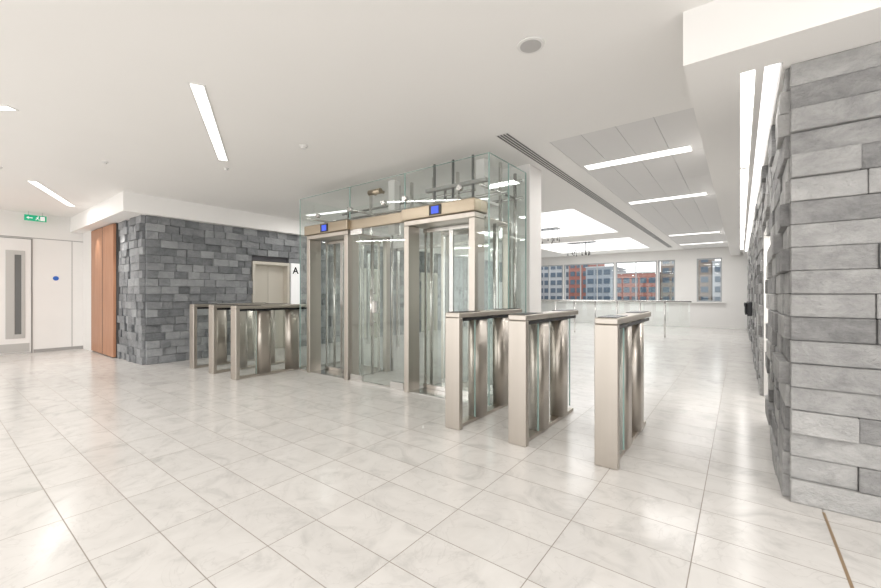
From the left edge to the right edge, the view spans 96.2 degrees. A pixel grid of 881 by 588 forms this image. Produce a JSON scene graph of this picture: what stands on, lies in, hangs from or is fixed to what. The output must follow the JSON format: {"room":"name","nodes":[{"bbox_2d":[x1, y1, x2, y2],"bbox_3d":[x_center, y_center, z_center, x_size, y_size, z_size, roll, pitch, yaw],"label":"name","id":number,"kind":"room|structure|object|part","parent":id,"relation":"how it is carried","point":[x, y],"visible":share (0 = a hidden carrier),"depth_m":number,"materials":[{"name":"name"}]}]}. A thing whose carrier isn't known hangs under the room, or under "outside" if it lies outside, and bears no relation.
{"room":"lobby","nodes":[
{"label":"lobby","id":0,"kind":"room"},
{"bbox_2d":[0,210,82,354],"bbox_3d":[-10.133,-0.217,5.274,0.200,2.755,8.150,0,0,37],"label":"wall","id":1,"kind":"structure","parent":0,"point":[57,305],"depth_m":8.07,"materials":[{"name":"white paint"}]},
{"bbox_2d":[0,237,30,353],"bbox_3d":[-8.468,0.030,7.275,0.026,2.200,1.290,0,0,37],"label":"leaf","id":2,"kind":"object","parent":1,"relation":"attached to","point":[5,243],"visible":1,"depth_m":7.64,"materials":[{"name":"white paint"}]},
{"bbox_2d":[5,250,24,338],"bbox_3d":[-8.190,0.010,7.610,0.010,1.700,0.260,0,0,37],"label":"panel","id":3,"kind":"object","parent":2,"relation":"attached to","point":[9,254],"depth_m":7.60,"materials":[{"name":"grey glass"}]},
{"bbox_3d":[-8.171,0.010,7.640,0.003,1.540,0.090,0,0,37],"label":"viewing panel glass","id":4,"kind":"part","parent":3,"relation":"part of","materials":[{"name":"glass"}]},
{"bbox_2d":[0,343,29,352],"bbox_3d":[-8.453,1.040,7.270,0.004,0.160,1.240,0,0,37],"label":"kick plate","id":5,"kind":"object","parent":2,"relation":"attached to","point":[7,348],"visible":1,"depth_m":7.60,"materials":[{"name":"grey metal"}]},
{"bbox_2d":[0,236,32,352],"bbox_3d":[-8.476,0.035,7.281,0.012,2.250,1.340,0,0,37],"label":"door frame","id":6,"kind":"structure","parent":1,"relation":"attached to","point":[0,236],"depth_m":7.80,"materials":[{"name":"grey"}]},
{"bbox_2d":[0,235,80,241],"bbox_3d":[-9.160,-0.007,6.388,0.004,2.215,5.100,0,0,37],"label":"trim","id":7,"kind":"structure","parent":1,"relation":"attached to","point":[0,235],"depth_m":7.89,"materials":[{"name":"grey"}]},
{"bbox_2d":[34,346,82,352],"bbox_3d":[-10.062,1.130,5.190,0.015,0.060,8.100,0,0,37],"label":"baseboard","id":8,"kind":"structure","parent":1,"relation":"attached to","point":[72,347],"depth_m":8.10,"materials":[{"name":"grey"}]},
{"bbox_2d":[83,231,91,350],"bbox_3d":[-7.296,-0.065,8.300,0.660,2.450,0.200,0,0,37],"label":"wall","id":9,"kind":"structure","parent":0,"point":[86,236],"depth_m":8.20,"materials":[{"name":"white paint"}]},
{"bbox_2d":[114,223,119,357],"bbox_3d":[-6.421,-0.065,7.667,1.500,2.450,0.150,0,0,37],"label":"wall","id":10,"kind":"structure","parent":0,"point":[117,230],"depth_m":7.17,"materials":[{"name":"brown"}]},
{"bbox_2d":[91,223,115,356],"bbox_3d":[-6.478,-0.065,7.575,1.520,2.410,0.045,0,0,37],"label":"wooden door","id":11,"kind":"structure","parent":10,"relation":"in","point":[103,240],"depth_m":7.48,"materials":[{"name":"brown wood"}]},
{"bbox_2d":[117,215,144,364],"bbox_3d":[-5.345,-0.065,6.802,1.198,2.448,0.088,0,0,37],"label":"cladding","id":12,"kind":"object","parent":10,"relation":"attached to","point":[131,268],"visible":1,"depth_m":6.68,"materials":[{"name":"stone"}]},
{"bbox_2d":[144,255,467,317],"bbox_3d":[-0.999,-0.065,12.528,1.100,2.450,14.250,0,0,37],"label":"wall","id":13,"kind":"structure","parent":0,"point":[254,258],"depth_m":8.31,"materials":[{"name":"grey"}]},
{"bbox_2d":[256,265,282,347],"bbox_3d":[-3.620,0.278,8.272,0.030,1.755,0.700,0,0,37],"label":"elevator door","id":14,"kind":"structure","parent":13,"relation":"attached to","point":[269,279],"depth_m":8.36,"materials":[{"name":"beige metal"}]},
{"bbox_2d":[250,261,289,351],"bbox_3d":[-3.644,0.250,8.290,0.410,1.820,0.800,0,0,37],"label":"frame","id":15,"kind":"object","parent":13,"relation":"attached to","point":[286,266],"visible":0.43,"depth_m":8.45,"materials":[{"name":"beige metal"}]},
{"bbox_2d":[145,215,501,364],"bbox_3d":[-0.513,-0.065,12.143,0.098,2.448,14.258,0,0,37],"label":"cladding","id":16,"kind":"object","parent":13,"relation":"attached to","point":[201,259],"visible":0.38,"depth_m":7.31,"materials":[{"name":"stone"}]},
{"bbox_2d":[291,263,299,303],"bbox_3d":[-3.144,-0.200,8.557,0.035,0.920,0.210,0,0,37],"label":"sign","id":17,"kind":"object","parent":16,"relation":"attached to","point":[295,268],"visible":0.93,"depth_m":8.55,"materials":[{"name":"white plastic"}]},
{"bbox_2d":[360,271,370,337],"bbox_3d":[-2.048,0.278,10.343,0.030,1.755,0.700,0,0,37],"label":"leaves","id":18,"kind":"object","parent":13,"relation":"attached to","point":[360,271],"visible":0.02,"depth_m":10.38,"materials":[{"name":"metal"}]},
{"bbox_2d":[360,268,377,337],"bbox_3d":[-2.072,0.250,10.361,0.410,1.820,0.800,0,0,37],"label":"frame","id":19,"kind":"object","parent":13,"relation":"attached to","point":[375,270],"visible":0.1,"depth_m":10.54,"materials":[{"name":"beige metal"}]},
{"bbox_2d":[422,275,429,330],"bbox_3d":[-0.476,0.278,12.414,0.030,1.755,0.700,0,0,37],"label":"leaves","id":20,"kind":"object","parent":13,"relation":"attached to","point":[423,276],"visible":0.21,"depth_m":12.36,"materials":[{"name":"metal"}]},
{"bbox_2d":[419,272,437,331],"bbox_3d":[-0.500,0.250,12.432,0.410,1.820,0.800,0,0,37],"label":"frame","id":21,"kind":"object","parent":13,"relation":"attached to","point":[421,273],"visible":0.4,"depth_m":12.61,"materials":[{"name":"beige metal"}]},
{"bbox_2d":[306,210,346,215],"bbox_3d":[-2.205,-1.592,7.763,1.142,0.006,0.144,0,0,27],"label":"strip light","id":22,"kind":"object","parent":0,"point":[340,211],"depth_m":7.71,"materials":[{"name":"white plastic"}]},
{"bbox_2d":[0,0,713,257],"bbox_3d":[0.936,-1.645,6.195,18.000,0.100,23.000,0,0,37],"label":"ceiling","id":23,"kind":"structure","parent":0,"point":[374,90],"depth_m":3.19,"materials":[{"name":"paint"}]},
{"bbox_2d":[0,105,18,110],"bbox_3d":[-4.380,-1.592,3.385,1.442,0.006,0.094,0,0,0],"label":"strip light","id":24,"kind":"object","parent":23,"relation":"in","point":[2,107],"depth_m":3.39,"materials":[{"name":"white plastic"}]},
{"bbox_2d":[24,211,46,221],"bbox_3d":[-7.869,-1.502,7.675,0.027,0.176,0.304,0,0,37],"label":"exit sign","id":25,"kind":"object","parent":23,"relation":"hanging from","point":[28,217],"visible":1,"depth_m":7.67,"materials":[{"name":"teal plastic"}]},
{"bbox_2d":[26,180,75,206],"bbox_3d":[-6.223,-1.592,6.365,0.124,0.006,1.855,0,0,-30],"label":"strip light","id":26,"kind":"object","parent":23,"relation":"in","point":[37,184],"depth_m":6.19,"materials":[{"name":"white plastic"}]},
{"bbox_2d":[188,82,228,160],"bbox_3d":[-2.219,-1.592,3.850,0.114,0.006,1.873,0,0,-23],"label":"strip light","id":27,"kind":"object","parent":23,"relation":"in","point":[199,92],"depth_m":3.56,"materials":[{"name":"white plastic"}]},
{"bbox_2d":[70,191,501,261],"bbox_3d":[-2.092,-1.442,13.452,4.400,0.305,15.100,0,0,37],"label":"ceiling bulkhead","id":28,"kind":"object","parent":23,"relation":"attached to","point":[124,205],"visible":0.21,"depth_m":7.20,"materials":[{"name":"paint"}]},
{"bbox_2d":[299,144,307,149],"bbox_3d":[-1.476,-1.580,4.259,0.095,0.030,0.095,0,0,37],"label":"smoke detector","id":29,"kind":"object","parent":23,"relation":"attached to","point":[302,146],"visible":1,"depth_m":4.24,"materials":[{"name":"white plastic"}]},
{"bbox_2d":[517,36,544,53],"bbox_3d":[0.578,-1.590,2.531,0.176,0.010,0.176,0,0,37],"label":"ceiling speaker","id":30,"kind":"object","parent":23,"relation":"attached to","point":[532,44],"depth_m":2.52},
{"bbox_2d":[484,209,616,237],"bbox_3d":[2.306,-1.635,9.737,3.100,0.040,3.500,0,0,37],"label":"skylight","id":31,"kind":"object","parent":23,"relation":"in","point":[571,220],"visible":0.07,"depth_m":9.18,"materials":[{"name":"white"}]},
{"bbox_2d":[496,132,671,247],"bbox_3d":[4.230,-1.591,8.716,0.140,0.005,12.000,0,0,37],"label":"ceiling vent","id":32,"kind":"object","parent":23,"relation":"in","point":[507,138],"visible":1,"depth_m":5.34,"materials":[{"name":"white metal"}]},
{"bbox_2d":[541,238,648,252],"bbox_3d":[5.057,-1.635,13.361,3.100,0.040,3.200,0,0,37],"label":"skylight","id":33,"kind":"object","parent":23,"relation":"in","point":[618,243],"visible":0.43,"depth_m":13.43,"materials":[{"name":"white"}]},
{"bbox_2d":[0,322,880,587],"bbox_3d":[0.936,1.210,6.195,18.000,0.100,23.000,0,0,37],"label":"floor","id":34,"kind":"structure","parent":0,"point":[115,472],"depth_m":2.42,"materials":[{"name":"tile"}]},
{"bbox_2d":[190,303,264,368],"bbox_3d":[-3.520,0.657,6.651,0.150,1.005,1.220,0,0,37],"label":"turnstile","id":35,"kind":"object","parent":34,"relation":"on","point":[221,314],"visible":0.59,"depth_m":6.45,"materials":[{"name":"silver metal"}]},
{"bbox_3d":[-3.872,0.682,6.187,0.150,0.955,0.055,0,0,37],"label":"panel","id":36,"kind":"part","parent":35,"relation":"part of","materials":[{"name":"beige metal"}]},
{"bbox_3d":[-3.521,1.145,6.649,0.090,0.030,1.105,0,0,37],"label":"plate","id":37,"kind":"part","parent":35,"relation":"part of","materials":[{"name":"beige metal"}]},
{"bbox_3d":[-3.520,0.182,6.651,0.150,0.044,1.220,0,0,37],"label":"rail","id":38,"kind":"part","parent":35,"relation":"part of","materials":[{"name":"beige metal"}]},
{"bbox_2d":[209,303,288,373],"bbox_3d":[-2.978,0.657,6.240,0.150,1.005,1.220,0,0,37],"label":"turnstile","id":39,"kind":"object","parent":34,"relation":"on","point":[213,308],"visible":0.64,"depth_m":6.03,"materials":[{"name":"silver metal"}]},
{"bbox_3d":[-3.330,0.682,5.776,0.150,0.955,0.055,0,0,37],"label":"panel","id":40,"kind":"part","parent":39,"relation":"part of","materials":[{"name":"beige metal"}]},
{"bbox_3d":[-2.978,0.182,6.240,0.150,0.044,1.220,0,0,37],"label":"rail","id":41,"kind":"part","parent":39,"relation":"part of","materials":[{"name":"beige metal"}]},
{"bbox_3d":[-2.980,1.145,6.238,0.090,0.030,1.105,0,0,37],"label":"plate","id":42,"kind":"part","parent":39,"relation":"part of","materials":[{"name":"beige metal"}]},
{"bbox_2d":[231,304,306,379],"bbox_3d":[-2.437,0.657,5.829,0.150,1.005,1.220,0,0,37],"label":"turnstile","id":43,"kind":"object","parent":34,"relation":"on","point":[262,312],"visible":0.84,"depth_m":5.63,"materials":[{"name":"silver metal"}]},
{"bbox_3d":[-2.789,0.682,5.365,0.150,0.955,0.055,0,0,37],"label":"panel","id":44,"kind":"part","parent":43,"relation":"part of","materials":[{"name":"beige metal"}]},
{"bbox_3d":[-2.437,0.182,5.829,0.150,0.044,1.220,0,0,37],"label":"rail","id":45,"kind":"part","parent":43,"relation":"part of","materials":[{"name":"beige metal"}]},
{"bbox_3d":[-2.438,1.145,5.827,0.090,0.030,1.105,0,0,37],"label":"plate","id":46,"kind":"part","parent":43,"relation":"part of","materials":[{"name":"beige metal"}]},
{"bbox_2d":[366,251,369,343],"bbox_3d":[-1.684,0.085,9.194,0.040,2.150,0.070,0,0,37],"label":"mullion","id":47,"kind":"object","parent":34,"relation":"on","point":[367,254],"visible":0.86,"depth_m":9.18,"materials":[{"name":"silver metal"}]},
{"bbox_2d":[396,249,399,346],"bbox_3d":[-0.927,0.085,8.620,0.040,2.150,0.070,0,0,37],"label":"mullion","id":48,"kind":"object","parent":34,"relation":"on","point":[397,251],"visible":0.86,"depth_m":8.60,"materials":[{"name":"silver metal"}]},
{"bbox_2d":[299,152,525,406],"bbox_3d":[-0.587,-0.217,5.330,3.340,2.755,0.951,0,0,37],"label":"glass enclosure","id":49,"kind":"object","parent":34,"relation":"on","point":[454,216],"visible":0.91,"depth_m":5.00,"materials":[{"name":"teal"}]},
{"bbox_3d":[-1.557,0.180,5.664,0.930,1.960,0.200,0,0,37],"label":"portal frame","id":50,"kind":"part","parent":49,"relation":"part of","materials":[{"name":"beige metal"}]},
{"bbox_3d":[-1.670,0.180,6.227,0.040,1.960,0.040,0,0,37],"label":"portal guide post","id":51,"kind":"part","parent":49,"relation":"part of","materials":[{"name":"silver metal"}]},
{"bbox_3d":[-1.446,0.175,5.811,0.780,1.950,0.034,0,0,37],"label":"portal rail","id":52,"kind":"part","parent":49,"relation":"part of","materials":[{"name":"silver metal"}]},
{"bbox_3d":[-1.210,0.175,6.122,0.780,1.950,0.034,0,0,37],"label":"portal rail","id":53,"kind":"part","parent":49,"relation":"part of","materials":[{"name":"silver metal"}]},
{"bbox_3d":[-1.088,-1.228,6.174,0.028,0.735,0.040,0,0,37],"label":"hanger rail","id":54,"kind":"part","parent":49,"relation":"part of","materials":[{"name":"silver metal"}]},
{"bbox_3d":[-0.877,0.175,4.997,0.028,0.470,0.028,0,0,37],"label":"pass door handle","id":55,"kind":"part","parent":49,"relation":"part of","materials":[{"name":"silver metal"}]},
{"bbox_3d":[-0.985,0.180,5.707,0.040,1.960,0.040,0,0,37],"label":"portal guide post","id":56,"kind":"part","parent":49,"relation":"part of","materials":[{"name":"silver metal"}]},
{"bbox_3d":[-0.814,-0.925,5.031,1.000,0.130,0.050,0,0,37],"label":"pass door rail","id":57,"kind":"part","parent":49,"relation":"part of","materials":[{"name":"brown metal"}]},
{"bbox_3d":[-1.152,0.180,6.198,0.930,1.960,0.080,0,0,37],"label":"portal frame","id":58,"kind":"part","parent":49,"relation":"part of","materials":[{"name":"beige metal"}]},
{"bbox_3d":[-0.611,-1.228,5.812,0.028,0.735,0.040,0,0,37],"label":"hanger rail","id":59,"kind":"part","parent":49,"relation":"part of","materials":[{"name":"silver metal"}]},
{"bbox_3d":[-0.411,-1.228,5.660,0.028,0.735,0.040,0,0,37],"label":"hanger rail","id":60,"kind":"part","parent":49,"relation":"part of","materials":[{"name":"silver metal"}]},
{"bbox_3d":[-0.117,0.180,5.048,0.040,1.960,0.040,0,0,37],"label":"portal guide post","id":61,"kind":"part","parent":49,"relation":"part of","materials":[{"name":"silver metal"}]},
{"bbox_3d":[0.020,0.180,4.467,0.990,1.960,0.200,0,0,37],"label":"portal frame","id":62,"kind":"part","parent":49,"relation":"part of","materials":[{"name":"beige metal"}]},
{"bbox_3d":[0.132,0.175,4.614,0.840,1.950,0.034,0,0,37],"label":"portal rail","id":63,"kind":"part","parent":49,"relation":"part of","materials":[{"name":"silver metal"}]},
{"bbox_3d":[0.085,-1.100,4.744,0.360,0.090,0.090,0,0,37],"label":"gear motor","id":64,"kind":"part","parent":49,"relation":"part of","materials":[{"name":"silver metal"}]},
{"bbox_3d":[0.177,-1.280,4.674,0.870,0.040,0.060,0,0,37],"label":"gear rail","id":65,"kind":"part","parent":49,"relation":"part of","materials":[{"name":"grey metal"}]},
{"bbox_3d":[0.226,-1.228,5.177,0.028,0.735,0.040,0,0,37],"label":"hanger rail","id":66,"kind":"part","parent":49,"relation":"part of","materials":[{"name":"silver metal"}]},
{"bbox_3d":[0.367,0.175,4.925,0.840,1.950,0.034,0,0,37],"label":"portal rail","id":67,"kind":"part","parent":49,"relation":"part of","materials":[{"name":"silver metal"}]},
{"bbox_3d":[0.425,0.180,5.001,0.990,1.960,0.080,0,0,37],"label":"portal frame","id":68,"kind":"part","parent":49,"relation":"part of","materials":[{"name":"metal"}]},
{"bbox_3d":[0.616,0.180,4.492,0.040,1.960,0.040,0,0,37],"label":"portal guide post","id":69,"kind":"part","parent":49,"relation":"part of","materials":[{"name":"silver metal"}]},
{"bbox_3d":[0.728,-1.228,4.796,0.028,0.735,0.040,0,0,37],"label":"hanger rail","id":70,"kind":"part","parent":49,"relation":"part of","materials":[{"name":"silver metal"}]},
{"bbox_2d":[433,248,433,350],"bbox_3d":[-0.171,0.085,8.045,0.040,2.150,0.070,0,0,37],"label":"mullion","id":71,"kind":"object","parent":34,"relation":"on","point":[433,248],"visible":0.14,"depth_m":8.05,"materials":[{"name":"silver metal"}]},
{"bbox_2d":[366,238,501,253],"bbox_3d":[-0.171,-0.970,8.045,3.840,0.060,0.070,0,0,37],"label":"rail","id":72,"kind":"object","parent":71,"relation":"attached to","point":[500,239],"visible":0.43,"depth_m":7.96,"materials":[{"name":"silver metal"}]},
{"bbox_2d":[445,308,521,429],"bbox_3d":[0.468,0.657,3.883,0.150,1.005,1.220,0,0,37],"label":"turnstile","id":73,"kind":"object","parent":34,"relation":"on","point":[477,320],"visible":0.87,"depth_m":3.64,"materials":[{"name":"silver metal"}]},
{"bbox_3d":[0.116,0.682,3.419,0.150,0.955,0.055,0,0,37],"label":"panel","id":74,"kind":"part","parent":73,"relation":"part of","materials":[{"name":"beige metal"}]},
{"bbox_3d":[0.217,0.158,3.553,0.120,0.005,0.330,0,0,37],"label":"reader glass","id":75,"kind":"part","parent":73,"relation":"part of","materials":[{"name":"black glass"}]},
{"bbox_3d":[0.468,0.182,3.883,0.150,0.044,1.220,0,0,37],"label":"rail","id":76,"kind":"part","parent":73,"relation":"part of","materials":[{"name":"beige metal"}]},
{"bbox_3d":[0.467,1.145,3.881,0.090,0.030,1.105,0,0,37],"label":"plate","id":77,"kind":"part","parent":73,"relation":"part of","materials":[{"name":"beige metal"}]},
{"bbox_2d":[490,282,501,366],"bbox_3d":[0.972,0.485,6.324,0.340,1.350,0.190,0,0,37],"label":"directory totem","id":78,"kind":"object","parent":34,"relation":"on","point":[500,283],"visible":0.05,"depth_m":6.30,"materials":[{"name":"white"}]},
{"bbox_3d":[0.972,0.470,6.324,0.260,1.320,0.050,0,0,37],"label":"blade","id":79,"kind":"part","parent":78,"relation":"part of","materials":[{"name":"white"}]},
{"bbox_2d":[503,164,540,313],"bbox_3d":[1.049,-0.217,5.079,0.370,2.755,0.360,0,0,37],"label":"column","id":80,"kind":"structure","parent":34,"relation":"on","point":[533,174],"depth_m":4.91,"materials":[{"name":"white paint"}]},
{"bbox_2d":[508,309,577,446],"bbox_3d":[0.954,0.657,3.514,0.150,1.005,1.220,0,0,37],"label":"turnstile","id":81,"kind":"object","parent":34,"relation":"on","point":[528,333],"visible":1,"depth_m":3.27,"materials":[{"name":"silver metal"}]},
{"bbox_3d":[0.602,0.682,3.050,0.150,0.955,0.055,0,0,37],"label":"panel","id":82,"kind":"part","parent":81,"relation":"part of","materials":[{"name":"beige metal"}]},
{"bbox_3d":[0.703,0.158,3.184,0.120,0.005,0.330,0,0,37],"label":"reader glass","id":83,"kind":"part","parent":81,"relation":"part of","materials":[{"name":"black glass"}]},
{"bbox_3d":[0.954,0.182,3.514,0.150,0.044,1.220,0,0,37],"label":"rail","id":84,"kind":"part","parent":81,"relation":"part of","materials":[{"name":"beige metal"}]},
{"bbox_3d":[0.952,1.145,3.512,0.090,0.030,1.105,0,0,37],"label":"plate","id":85,"kind":"part","parent":81,"relation":"part of","materials":[{"name":"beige metal"}]},
{"bbox_2d":[490,299,691,337],"bbox_3d":[4.065,0.670,11.988,6.020,0.980,0.040,0,0,37],"label":"glass balustrade","id":86,"kind":"object","parent":34,"relation":"on","point":[616,301],"visible":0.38,"depth_m":11.17,"materials":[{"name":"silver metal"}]},
{"bbox_3d":[4.065,0.200,11.988,6.020,0.040,0.040,0,0,37],"label":"handrail","id":87,"kind":"part","parent":86,"relation":"part of","materials":[{"name":"silver metal"}]},
{"bbox_3d":[5.984,0.685,10.530,0.036,0.950,0.036,0,0,37],"label":"post","id":88,"kind":"part","parent":86,"relation":"part of","materials":[{"name":"silver metal"}]},
{"bbox_2d":[594,311,650,469],"bbox_3d":[1.472,0.657,3.121,0.150,1.005,1.220,0,0,37],"label":"turnstile","id":89,"kind":"object","parent":34,"relation":"on","point":[618,338],"visible":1,"depth_m":2.67,"materials":[{"name":"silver metal"}]},
{"bbox_3d":[1.119,0.682,2.657,0.150,0.955,0.055,0,0,37],"label":"panel","id":90,"kind":"part","parent":89,"relation":"part of","materials":[{"name":"beige metal"}]},
{"bbox_3d":[1.221,0.158,2.791,0.120,0.005,0.330,0,0,37],"label":"reader glass","id":91,"kind":"part","parent":89,"relation":"part of","materials":[{"name":"black glass"}]},
{"bbox_3d":[1.472,0.182,3.121,0.150,0.044,1.220,0,0,37],"label":"rail","id":92,"kind":"part","parent":89,"relation":"part of","materials":[{"name":"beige metal"}]},
{"bbox_3d":[1.470,1.145,3.119,0.090,0.030,1.105,0,0,37],"label":"plate","id":93,"kind":"part","parent":89,"relation":"part of","materials":[{"name":"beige metal"}]},
{"bbox_2d":[822,512,853,587],"bbox_3d":[-0.354,1.159,-1.049,0.012,0.002,7.900,0,0,37],"label":"trim","id":94,"kind":"structure","parent":34,"relation":"on","point":[824,514],"depth_m":1.76,"materials":[{"name":"gold metal"}]},
{"bbox_2d":[550,108,727,248],"bbox_3d":[5.592,-1.647,8.938,1.300,0.097,13.000,0,0,37],"label":"ceiling","id":95,"kind":"structure","parent":0,"point":[688,172],"depth_m":5.20,"materials":[{"name":"white paint"}]},
{"bbox_2d":[583,145,692,169],"bbox_3d":[2.295,-1.596,4.661,1.144,0.006,0.224,0,0,37],"label":"strip light","id":96,"kind":"object","parent":95,"relation":"in","point":[688,148],"depth_m":4.62,"materials":[{"name":"white plastic"}]},
{"bbox_2d":[628,192,707,204],"bbox_3d":[3.776,-1.596,6.612,1.144,0.006,0.224,0,0,37],"label":"strip light","id":97,"kind":"object","parent":95,"relation":"in","point":[703,193],"depth_m":6.60,"materials":[{"name":"white plastic"}]},
{"bbox_2d":[668,231,719,235],"bbox_3d":[6.708,-1.596,10.476,1.144,0.006,0.224,0,0,37],"label":"strip light","id":98,"kind":"object","parent":95,"relation":"in","point":[715,231],"depth_m":10.41,"materials":[{"name":"white plastic"}]},
{"bbox_2d":[679,242,722,244],"bbox_3d":[8.220,-1.596,12.467,1.144,0.006,0.224,0,0,37],"label":"strip light","id":99,"kind":"object","parent":95,"relation":"in","point":[708,242],"depth_m":12.48,"materials":[{"name":"white plastic"}]},
{"bbox_2d":[541,247,747,328],"bbox_3d":[7.089,-0.217,15.459,8.600,2.755,0.200,0,0,37],"label":"wall","id":100,"kind":"structure","parent":0,"point":[730,314],"depth_m":14.12,"materials":[{"name":"white paint"}]},
{"bbox_2d":[541,265,562,299],"bbox_3d":[4.721,-0.485,17.219,1.300,1.510,0.100,0,0,37],"label":"frame","id":101,"kind":"object","parent":100,"relation":"attached to","point":[548,266],"visible":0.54,"depth_m":17.20,"materials":[{"name":"grey metal"}]},
{"bbox_2d":[564,263,613,299],"bbox_3d":[6.075,-0.485,16.191,2.000,1.510,0.100,0,0,37],"label":"frame","id":102,"kind":"object","parent":100,"relation":"attached to","point":[592,263],"visible":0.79,"depth_m":16.36,"materials":[{"name":"grey metal"}]},
{"bbox_2d":[616,261,656,300],"bbox_3d":[7.481,-0.485,15.124,1.430,1.510,0.100,0,0,37],"label":"frame","id":103,"kind":"object","parent":100,"relation":"attached to","point":[636,262],"visible":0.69,"depth_m":15.11,"materials":[{"name":"grey metal"}]},
{"bbox_2d":[576,301,725,302],"bbox_3d":[6.793,0.290,15.483,7.100,0.040,0.120,0,0,37],"label":"window sill","id":104,"kind":"structure","parent":100,"relation":"attached to","point":[576,301],"depth_m":14.03,"materials":[{"name":"white paint"}]},
{"bbox_2d":[658,260,674,300],"bbox_3d":[8.306,-0.485,14.498,0.540,1.510,0.100,0,0,37],"label":"frame","id":105,"kind":"object","parent":100,"relation":"attached to","point":[659,261],"visible":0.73,"depth_m":14.61,"materials":[{"name":"grey metal"}]},
{"bbox_2d":[697,258,721,301],"bbox_3d":[9.333,-0.485,13.719,0.720,1.510,0.100,0,0,37],"label":"frame","id":106,"kind":"object","parent":100,"relation":"attached to","point":[702,258],"visible":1,"depth_m":13.52,"materials":[{"name":"grey metal"}]},
{"bbox_2d":[683,0,880,255],"bbox_3d":[8.215,-1.442,6.074,6.258,0.305,14.390,0,0,37],"label":"ceiling","id":107,"kind":"structure","parent":0,"point":[723,40],"depth_m":2.18,"materials":[{"name":"paint"}]},
{"bbox_2d":[741,228,743,240],"bbox_3d":[6.860,-1.334,8.980,0.060,0.028,2.200,0,0,37],"label":"recessed light","id":108,"kind":"object","parent":107,"relation":"in","point":[742,229],"visible":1,"depth_m":8.76,"materials":[{"name":"white"}]},
{"bbox_2d":[741,208,745,227],"bbox_3d":[5.409,-1.334,7.068,0.060,0.028,2.200,0,0,37],"label":"recessed light","id":109,"kind":"object","parent":107,"relation":"in","point":[742,209],"visible":1,"depth_m":6.82,"materials":[{"name":"white"}]},
{"bbox_2d":[741,169,747,207],"bbox_3d":[3.958,-1.334,5.156,0.060,0.028,2.200,0,0,37],"label":"recessed light","id":110,"kind":"object","parent":107,"relation":"in","point":[744,173],"visible":1,"depth_m":4.85,"materials":[{"name":"white plastic"}]},
{"bbox_2d":[741,70,753,167],"bbox_3d":[2.507,-1.334,3.245,0.060,0.028,2.200,0,0,37],"label":"recessed light","id":111,"kind":"object","parent":107,"relation":"in","point":[747,78],"visible":0.86,"depth_m":2.87,"materials":[{"name":"white plastic"}]},
{"bbox_2d":[745,63,777,251],"bbox_3d":[5.984,-1.399,7.636,0.060,0.018,13.400,0,0,37],"label":"recessed light","id":112,"kind":"object","parent":107,"relation":"in","point":[769,77],"visible":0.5,"depth_m":3.34,"materials":[{"name":"white plastic"}]},
{"label":"outside","id":113,"kind":"structure","parent":0,"visible":0},
{"bbox_2d":[541,259,719,300],"bbox_3d":[10.959,1.863,29.340,34.020,10.595,9.992,0,0,37],"label":"city buildings","id":114,"kind":"structure","parent":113,"point":[708,270],"depth_m":26.89,"materials":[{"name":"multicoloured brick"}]},
{"bbox_3d":[5.057,-1.610,13.361,1.053,0.010,3.200,0,0,37],"label":"division","id":115,"kind":"object","parent":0,"visible":0},
{"bbox_2d":[566,240,598,255],"bbox_3d":[4.391,-1.394,12.235,0.900,0.442,0.400,0,0,37],"label":"pendant chandelier","id":116,"kind":"object","parent":115,"relation":"hanging from","point":[591,241],"visible":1,"depth_m":12.15,"materials":[{"name":"silver metal"}]},
{"bbox_3d":[2.306,-1.610,9.737,1.053,0.010,3.500,0,0,37],"label":"division","id":117,"kind":"object","parent":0,"visible":0},
{"bbox_2d":[541,226,562,243],"bbox_3d":[2.516,-1.397,9.766,0.900,0.435,0.400,0,0,37],"label":"pendant chandelier","id":118,"kind":"object","parent":117,"relation":"hanging from","point":[549,228],"visible":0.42,"depth_m":9.57,"materials":[{"name":"silver metal"}]},
{"bbox_3d":[7.612,-0.065,6.475,3.750,2.450,13.480,0,0,37],"label":"wall","id":119,"kind":"structure","parent":0,"visible":0},
{"bbox_2d":[764,229,769,395],"bbox_3d":[3.461,0.235,3.901,0.370,1.850,1.220,0,0,37],"label":"frame","id":120,"kind":"object","parent":119,"relation":"attached to","point":[766,238],"visible":0.17,"depth_m":4.47,"materials":[{"name":"white paint"}]},
{"bbox_2d":[747,68,790,496],"bbox_3d":[6.058,-0.065,7.632,0.083,2.448,13.488,0,0,37],"label":"cladding","id":121,"kind":"object","parent":119,"relation":"attached to","point":[772,208],"visible":0.87,"depth_m":2.72,"materials":[{"name":"stone"}]},
{"bbox_2d":[744,302,751,315],"bbox_3d":[5.352,0.260,6.872,0.110,0.240,0.220,0,0,37],"label":"wall telephone","id":122,"kind":"object","parent":121,"relation":"attached to","point":[748,306],"visible":1,"depth_m":6.78,"materials":[{"name":"black plastic"}]},
{"bbox_2d":[790,41,880,522],"bbox_3d":[3.319,-0.065,1.192,3.398,2.448,0.078,0,0,37],"label":"cladding","id":123,"kind":"object","parent":119,"relation":"attached to","point":[835,99],"visible":1,"depth_m":2.10,"materials":[{"name":"stone"}]}
]}

